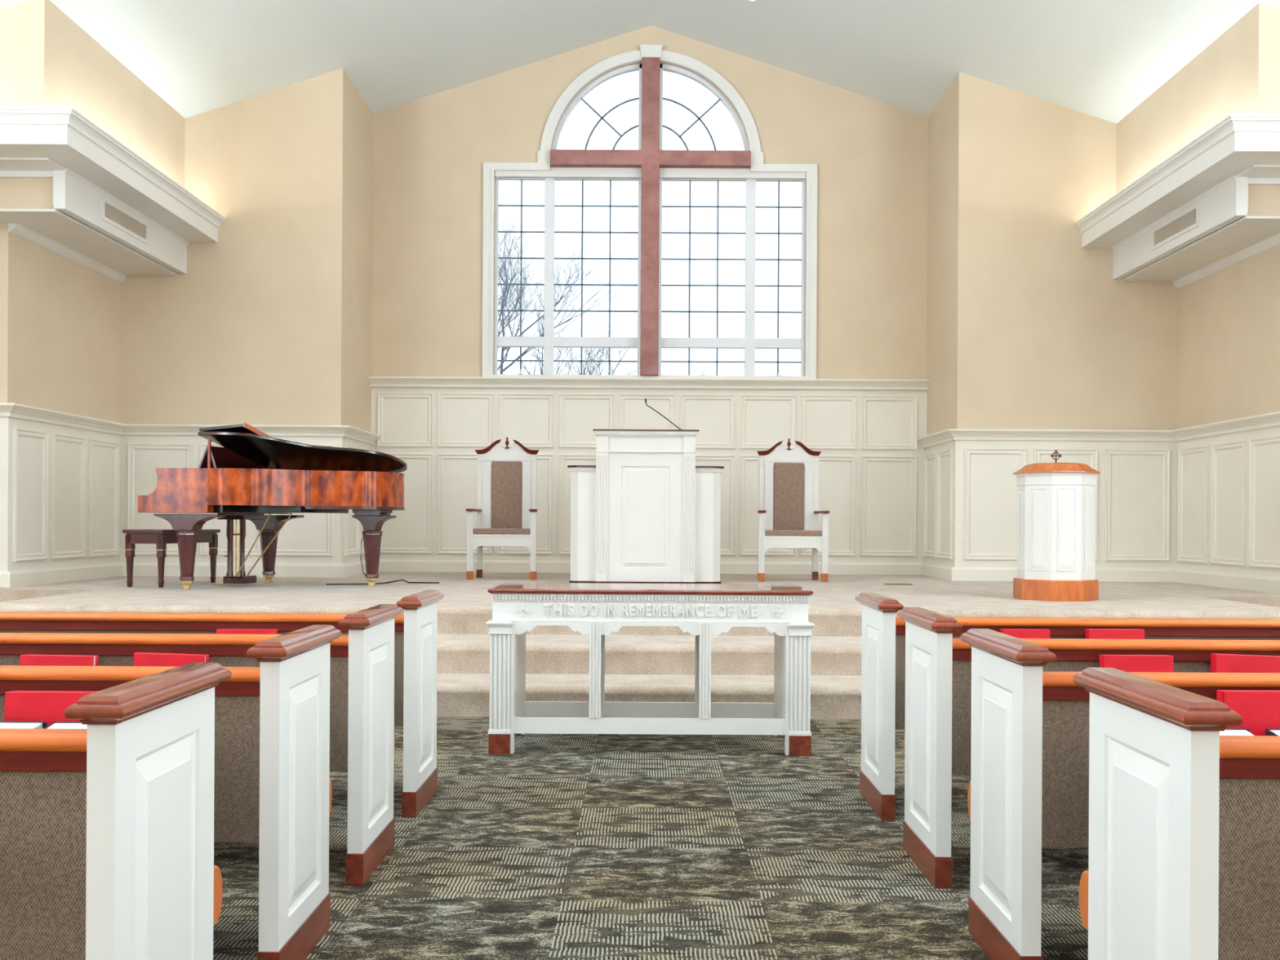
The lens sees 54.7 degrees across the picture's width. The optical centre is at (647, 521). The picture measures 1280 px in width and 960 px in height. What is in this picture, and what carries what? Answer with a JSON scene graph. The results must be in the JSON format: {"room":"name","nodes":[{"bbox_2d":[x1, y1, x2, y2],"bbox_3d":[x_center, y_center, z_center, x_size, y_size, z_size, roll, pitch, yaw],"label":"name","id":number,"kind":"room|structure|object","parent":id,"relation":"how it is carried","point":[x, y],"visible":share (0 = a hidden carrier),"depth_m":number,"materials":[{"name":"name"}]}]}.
{"room":"house of worship","nodes":[
{"label":"house of worship","id":0,"kind":"room"},
{"bbox_2d":[0,222,120,422],"bbox_3d":[-5.657,-1.028,11.950,0.150,4.300,2.300,0,0,0],"label":"wall","id":1,"kind":"structure","parent":0,"point":[60,316],"depth_m":11.69,"materials":[{"name":"beige paint"}]},
{"bbox_2d":[0,0,184,188],"bbox_3d":[-6.307,-3.640,11.575,2.820,1.338,3.050,0,0,0],"label":"wall","id":2,"kind":"structure","parent":0,"point":[47,60],"depth_m":10.70,"materials":[{"name":"beige paint"}]},
{"bbox_2d":[0,157,189,282],"bbox_3d":[-6.207,-2.753,11.580,2.730,0.435,3.040,0,0,0],"label":"trim","id":3,"kind":"structure","parent":2,"relation":"attached to","point":[46,204],"depth_m":11.01,"materials":[{"name":"beige paint"}]},
{"bbox_2d":[101,196,147,244],"bbox_3d":[-4.864,-2.803,11.550,0.016,0.200,1.000,0,0,0],"label":"air vent","id":4,"kind":"object","parent":3,"relation":"attached to","point":[113,214],"visible":1,"depth_m":11.49,"materials":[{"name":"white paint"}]},
{"bbox_2d":[105,202,146,239],"bbox_3d":[-4.867,-2.803,11.550,0.010,0.126,0.922,0,0,0],"label":"grille","id":5,"kind":"object","parent":4,"relation":"attached to","point":[115,215],"depth_m":11.53,"materials":[{"name":"beige metal"}]},
{"bbox_2d":[0,106,224,242],"bbox_3d":[-6.020,-3.097,11.360,3.100,0.265,3.480,0,0,0],"label":"trim","id":6,"kind":"structure","parent":2,"relation":"attached to","point":[64,136],"depth_m":10.46,"materials":[{"name":"white paint"}]},
{"bbox_2d":[120,68,373,432],"bbox_3d":[-4.467,-1.854,13.935,2.460,5.967,1.670,0,0,0],"label":"wall","id":7,"kind":"structure","parent":0,"point":[268,322],"depth_m":13.10,"materials":[{"name":"beige paint"}]},
{"bbox_2d":[0,403,381,587],"bbox_3d":[-5.083,-0.134,12.326,5.880,1.780,1.810,0,0,-45],"label":"wall paneling","id":8,"kind":"structure","parent":7,"relation":"attached to","point":[71,484],"depth_m":12.75,"materials":[{"name":"beige paint"}]},
{"bbox_2d":[0,0,1279,123],"bbox_3d":[0.039,-4.658,4.325,15.500,2.653,20.950,0,0,0],"label":"ceiling","id":9,"kind":"structure","parent":0,"point":[1100,59],"depth_m":12.54,"materials":[{"name":"white paint"}]},
{"bbox_2d":[0,571,1279,719],"bbox_3d":[0.007,0.878,10.918,15.200,0.555,7.263,0,0,0],"label":"stage platform","id":10,"kind":"structure","parent":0,"point":[643,664],"depth_m":8.58,"materials":[{"name":"beige carpet"}]},
{"bbox_2d":[122,528,220,587],"bbox_3d":[-4.332,0.321,11.312,0.390,0.508,0.980,0,0,10],"label":"piano bench","id":11,"kind":"object","parent":10,"relation":"on","point":[161,537],"visible":0.75,"depth_m":10.88,"materials":[{"name":"brown wood"}]},
{"bbox_2d":[137,422,407,589],"bbox_3d":[-3.223,-0.126,11.063,1.942,1.412,1.532,0,0,10],"label":"grand piano","id":12,"kind":"object","parent":10,"relation":"on","point":[234,481],"visible":1,"depth_m":10.75,"materials":[{"name":"brown wood"}]},
{"bbox_2d":[180,580,193,585],"bbox_3d":[-3.919,0.518,10.540,0.100,0.038,0.100,0,0,10],"label":"caster","id":13,"kind":"object","parent":12,"relation":"on","point":[185,582],"depth_m":10.51,"materials":[{"name":"gold metal"}]},
{"bbox_2d":[262,574,274,578],"bbox_3d":[-3.587,0.520,11.730,0.100,0.038,0.100,0,0,10],"label":"caster","id":14,"kind":"object","parent":12,"relation":"on","point":[267,576],"depth_m":11.70,"materials":[{"name":"gold metal"}]},
{"bbox_2d":[360,537,368,581],"bbox_3d":[-2.608,0.346,11.496,0.124,0.465,0.013,0,0,13],"label":"hanging cord","id":15,"kind":"object","parent":12,"relation":"hanging from","point":[362,537],"visible":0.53,"depth_m":11.50,"materials":[{"name":"black rubber"}]},
{"bbox_2d":[366,577,377,582],"bbox_3d":[-2.497,0.527,11.234,0.100,0.038,0.100,0,0,10],"label":"caster","id":16,"kind":"object","parent":12,"relation":"on","point":[371,580],"depth_m":11.20,"materials":[{"name":"gold metal"}]},
{"bbox_2d":[325,579,439,585],"bbox_3d":[-2.510,0.568,11.711,1.061,0.036,0.215,0,0,-26],"label":"power cord","id":17,"kind":"object","parent":10,"relation":"on","point":[398,580],"visible":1,"depth_m":11.79,"materials":[{"name":"black rubber"}]},
{"bbox_2d":[466,436,538,580],"bbox_3d":[-1.487,-0.154,12.877,0.724,1.490,0.533,0,0,0],"label":"chair","id":18,"kind":"object","parent":10,"relation":"on","point":[505,494],"visible":1,"depth_m":13.07,"materials":[{"name":"white paint"}]},
{"bbox_2d":[491,461,522,528],"bbox_3d":[-1.486,-0.275,13.090,0.324,0.732,0.040,0,0,0],"label":"cushion","id":19,"kind":"object","parent":18,"relation":"on","point":[506,476],"depth_m":13.07,"materials":[{"name":"brown fabric"}]},
{"bbox_2d":[567,429,724,583],"bbox_3d":[-0.017,-0.149,12.296,1.530,1.497,0.708,0,0,0],"label":"pulpit","id":20,"kind":"object","parent":10,"relation":"on","point":[645,513],"visible":1,"depth_m":12.00,"materials":[{"name":"white wood"}]},
{"bbox_2d":[644,398,680,429],"bbox_3d":[0.161,-1.050,12.096,0.374,0.308,0.043,0,0,-1],"label":"gooseneck microphone","id":21,"kind":"object","parent":20,"relation":"on","point":[645,398],"visible":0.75,"depth_m":12.08,"materials":[{"name":"black metal"}]},
{"bbox_2d":[756,438,829,582],"bbox_3d":[1.488,-0.136,12.816,0.724,1.490,0.533,0,0,0],"label":"chair","id":22,"kind":"object","parent":10,"relation":"on","point":[796,511],"visible":1,"depth_m":13.01,"materials":[{"name":"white wood"}]},
{"bbox_2d":[773,462,804,529],"bbox_3d":[1.488,-0.257,13.030,0.324,0.732,0.040,0,0,0],"label":"cushion","id":23,"kind":"object","parent":22,"relation":"on","point":[788,477],"depth_m":13.01,"materials":[{"name":"brown fabric"}]},
{"bbox_2d":[883,583,912,585],"bbox_3d":[2.459,0.610,12.150,0.260,0.009,0.140,0,0,0],"label":"floor outlet","id":24,"kind":"object","parent":10,"relation":"on","point":[883,584],"visible":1,"depth_m":12.08,"materials":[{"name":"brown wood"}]},
{"bbox_2d":[1013,449,1100,601],"bbox_3d":[3.282,0.021,9.950,0.624,1.196,0.624,0,0,0],"label":"baptismal font","id":25,"kind":"object","parent":10,"relation":"on","point":[1056,501],"visible":1,"depth_m":9.71,"materials":[{"name":"white wood"}]},
{"bbox_2d":[371,25,928,379],"bbox_3d":[0.026,-2.355,14.660,6.720,7.020,0.220,0,0,0],"label":"wall","id":26,"kind":"structure","parent":0,"point":[430,153],"depth_m":14.55,"materials":[{"name":"beige paint"}]},
{"bbox_2d":[368,376,929,574],"bbox_3d":[0.015,-0.537,14.475,6.520,2.275,0.150,0,0,0],"label":"wall paneling","id":27,"kind":"structure","parent":26,"relation":"attached to","point":[866,433],"depth_m":14.53,"materials":[{"name":"beige paint"}]},
{"bbox_2d":[481,44,817,378],"bbox_3d":[0.033,-3.630,14.578,3.920,3.910,0.205,0,0,0],"label":"window","id":28,"kind":"structure","parent":26,"relation":"in","point":[806,174],"depth_m":14.60,"materials":[{"name":"white wood"}]},
{"bbox_2d":[550,57,751,375],"bbox_3d":[0.033,-3.565,14.480,2.340,3.700,0.130,0,0,0],"label":"cross","id":29,"kind":"object","parent":28,"relation":"on","point":[650,158],"visible":1,"depth_m":14.41,"materials":[{"name":"brown wood"}]},
{"bbox_2d":[213,716,1088,959],"bbox_3d":[0.005,1.230,4.275,15.500,0.150,20.850,0,0,0],"label":"floor","id":30,"kind":"structure","parent":0,"point":[559,846],"depth_m":4.15,"materials":[{"name":"carpet"}]},
{"bbox_2d":[0,662,231,959],"bbox_3d":[-2.696,0.711,2.354,3.642,0.858,0.678,0,0,0],"label":"pew","id":31,"kind":"object","parent":30,"relation":"on","point":[107,827],"visible":1,"depth_m":2.20,"materials":[{"name":"white wood"}]},
{"bbox_2d":[0,624,341,959],"bbox_3d":[-2.696,0.711,3.289,3.642,0.858,0.678,0,0,0],"label":"pew","id":32,"kind":"object","parent":30,"relation":"on","point":[273,788],"visible":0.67,"depth_m":3.12,"materials":[{"name":"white wood"}]},
{"bbox_2d":[0,720,46,728],"bbox_3d":[-1.517,0.513,2.929,0.153,0.070,0.097,0,0,0],"label":"bible","id":33,"kind":"object","parent":32,"relation":"attached to","point":[17,725],"visible":0.25,"depth_m":2.95,"materials":[{"name":"white paper"}]},
{"bbox_2d":[4,690,96,726],"bbox_3d":[-1.448,0.512,3.012,0.219,0.200,0.048,0,0,0],"label":"hymnal","id":34,"kind":"object","parent":32,"relation":"in","point":[48,706],"visible":0.34,"depth_m":3.00,"materials":[{"name":"red paper"}]},
{"bbox_2d":[43,721,87,728],"bbox_3d":[-1.353,0.513,2.929,0.140,0.070,0.097,0,0,0],"label":"bible","id":35,"kind":"object","parent":32,"relation":"attached to","point":[55,725],"visible":0.18,"depth_m":2.94,"materials":[{"name":"white paper"}]},
{"bbox_2d":[0,604,403,885],"bbox_3d":[-2.696,0.711,4.184,3.642,0.858,0.678,0,0,0],"label":"pew","id":36,"kind":"object","parent":30,"relation":"on","point":[362,660],"visible":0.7,"depth_m":3.97,"materials":[{"name":"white wood"}]},
{"bbox_2d":[19,654,98,666],"bbox_3d":[-1.858,0.515,3.907,0.233,0.192,0.048,0,0,0],"label":"hymnal","id":37,"kind":"object","parent":36,"relation":"in","point":[25,660],"visible":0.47,"depth_m":3.89,"materials":[{"name":"red paper"}]},
{"bbox_2d":[133,652,208,666],"bbox_3d":[-1.507,0.514,3.907,0.230,0.202,0.048,0,0,0],"label":"hymnal","id":38,"kind":"object","parent":36,"relation":"in","point":[140,659],"visible":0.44,"depth_m":3.89,"materials":[{"name":"red paper"}]},
{"bbox_2d":[0,590,444,817],"bbox_3d":[-2.696,0.711,5.079,3.642,0.858,0.678,0,0,0],"label":"pew","id":39,"kind":"object","parent":30,"relation":"on","point":[415,630],"visible":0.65,"depth_m":4.87,"materials":[{"name":"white wood"}]},
{"bbox_2d":[216,628,277,634],"bbox_3d":[-1.554,0.514,4.802,0.227,0.197,0.048,0,0,0],"label":"hymnal","id":40,"kind":"object","parent":39,"relation":"in","point":[220,631],"visible":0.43,"depth_m":4.79,"materials":[{"name":"red paper"}]},
{"bbox_2d":[485,582,814,755],"bbox_3d":[0.014,0.746,6.454,1.626,0.819,0.673,0,0,0],"label":"table","id":41,"kind":"object","parent":30,"relation":"on","point":[597,610],"visible":1,"depth_m":6.16,"materials":[{"name":"white wood"}]},
{"bbox_2d":[854,592,1279,820],"bbox_3d":[2.712,0.742,5.079,3.642,0.858,0.678,0,0,0],"label":"pew","id":42,"kind":"object","parent":30,"relation":"on","point":[883,633],"visible":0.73,"depth_m":4.87,"materials":[{"name":"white wood"}]},
{"bbox_2d":[1000,628,1049,638],"bbox_3d":[1.465,0.522,4.803,0.183,0.214,0.049,0,0,0],"label":"hymnal","id":43,"kind":"object","parent":42,"relation":"in","point":[1020,633],"visible":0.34,"depth_m":4.79,"materials":[{"name":"red paper"}]},
{"bbox_2d":[1084,628,1144,639],"bbox_3d":[1.815,0.523,4.803,0.217,0.216,0.049,0,0,0],"label":"hymnal","id":44,"kind":"object","parent":42,"relation":"in","point":[1090,633],"visible":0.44,"depth_m":4.79,"materials":[{"name":"red paper"}]},
{"bbox_2d":[897,607,1279,888],"bbox_3d":[2.712,0.742,4.184,3.642,0.858,0.678,0,0,0],"label":"pew","id":45,"kind":"object","parent":30,"relation":"on","point":[938,733],"visible":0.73,"depth_m":3.99,"materials":[{"name":"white wood"}]},
{"bbox_2d":[1098,654,1173,671],"bbox_3d":[1.544,0.525,3.908,0.221,0.210,0.049,0,0,0],"label":"hymnal","id":46,"kind":"object","parent":45,"relation":"in","point":[1126,663],"visible":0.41,"depth_m":3.89,"materials":[{"name":"red paper"}]},
{"bbox_2d":[1210,653,1279,672],"bbox_3d":[1.900,0.526,3.908,0.238,0.220,0.049,0,0,0],"label":"hymnal","id":47,"kind":"object","parent":45,"relation":"in","point":[1220,663],"visible":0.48,"depth_m":3.89,"materials":[{"name":"red paper"}]},
{"bbox_2d":[960,628,1279,959],"bbox_3d":[2.712,0.742,3.289,3.642,0.858,0.678,0,0,0],"label":"pew","id":48,"kind":"object","parent":30,"relation":"on","point":[1028,793],"visible":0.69,"depth_m":3.13,"materials":[{"name":"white wood"}]},
{"bbox_2d":[1219,728,1253,735],"bbox_3d":[1.384,0.529,2.929,0.116,0.070,0.097,0,0,0],"label":"bible","id":49,"kind":"object","parent":48,"relation":"attached to","point":[1228,731],"visible":0.09,"depth_m":2.94,"materials":[{"name":"white paper"}]},
{"bbox_2d":[1216,689,1279,735],"bbox_3d":[1.494,0.520,3.013,0.198,0.219,0.049,0,0,0],"label":"hymnal","id":50,"kind":"object","parent":48,"relation":"in","point":[1260,710],"visible":0.42,"depth_m":3.00,"materials":[{"name":"red paper"}]},
{"bbox_2d":[1265,728,1279,735],"bbox_3d":[1.552,0.530,2.929,0.139,0.070,0.097,0,0,0],"label":"bible","id":51,"kind":"object","parent":48,"relation":"attached to","point":[1268,731],"visible":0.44,"depth_m":2.96,"materials":[{"name":"white paper"}]},
{"bbox_2d":[1072,667,1279,959],"bbox_3d":[2.712,0.742,2.354,3.642,0.858,0.678,0,0,0],"label":"pew","id":52,"kind":"object","parent":30,"relation":"on","point":[1184,861],"visible":1,"depth_m":2.20,"materials":[{"name":"white wood"}]},
{"bbox_2d":[926,71,1178,435],"bbox_3d":[4.513,-1.803,13.935,2.460,5.967,1.670,0,0,0],"label":"wall","id":53,"kind":"structure","parent":0,"point":[1028,326],"depth_m":13.10,"materials":[{"name":"beige paint"}]},
{"bbox_2d":[916,411,1279,594],"bbox_3d":[5.109,-0.076,12.326,5.880,1.780,1.810,0,0,45],"label":"wall paneling","id":54,"kind":"structure","parent":53,"relation":"attached to","point":[1198,504],"depth_m":13.06,"materials":[{"name":"beige paint"}]},
{"bbox_2d":[1115,3,1279,194],"bbox_3d":[6.373,-3.567,11.575,2.820,1.338,3.050,0,0,0],"label":"wall","id":55,"kind":"structure","parent":0,"point":[1238,73],"depth_m":10.98,"materials":[{"name":"beige paint"}]},
{"bbox_2d":[1152,203,1199,249],"bbox_3d":[4.920,-2.747,11.550,0.016,0.200,1.000,0,0,0],"label":"air vent","id":56,"kind":"object","parent":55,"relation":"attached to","point":[1188,220],"visible":1,"depth_m":11.50,"materials":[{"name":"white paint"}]},
{"bbox_2d":[1154,208,1195,244],"bbox_3d":[4.923,-2.747,11.550,0.010,0.126,0.922,0,0,0],"label":"grille","id":57,"kind":"object","parent":56,"relation":"attached to","point":[1185,221],"depth_m":11.52,"materials":[{"name":"beige metal"}]},
{"bbox_2d":[1075,114,1279,248],"bbox_3d":[6.080,-3.027,11.360,3.100,0.265,3.480,0,0,0],"label":"trim","id":58,"kind":"structure","parent":55,"relation":"attached to","point":[1237,143],"depth_m":10.66,"materials":[{"name":"white paint"}]},
{"bbox_2d":[1111,164,1279,288],"bbox_3d":[6.263,-2.682,11.580,2.730,0.435,3.040,0,0,0],"label":"trim","id":59,"kind":"structure","parent":55,"relation":"attached to","point":[1239,216],"depth_m":11.22,"materials":[{"name":"beige paint"}]},
{"bbox_2d":[1177,244,1279,428],"bbox_3d":[5.693,-0.962,11.950,0.150,4.300,2.300,0,0,0],"label":"wall","id":60,"kind":"structure","parent":0,"point":[1229,317],"depth_m":11.90,"materials":[{"name":"beige paint"}]},
{"label":"outside","id":61,"kind":"structure","parent":0,"visible":0},
{"bbox_3d":[0.001,1.955,47.600,80.000,0.200,64.800,0,0,0],"label":"ground","id":62,"kind":"structure","parent":61,"visible":0},
{"bbox_2d":[497,216,632,374],"bbox_3d":[-3.190,-2.330,25.148,4.835,8.434,5.358,0,0,27],"label":"bare tree","id":63,"kind":"object","parent":62,"relation":"on","point":[504,295],"visible":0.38,"depth_m":25.39,"materials":[{"name":"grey plant"}]},
{"bbox_2d":[498,286,637,374],"bbox_3d":[-1.304,-1.101,21.598,2.111,5.998,3.681,0,0,24],"label":"bare tree","id":64,"kind":"object","parent":62,"relation":"on","point":[542,324],"visible":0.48,"depth_m":21.44,"materials":[{"name":"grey plant"}]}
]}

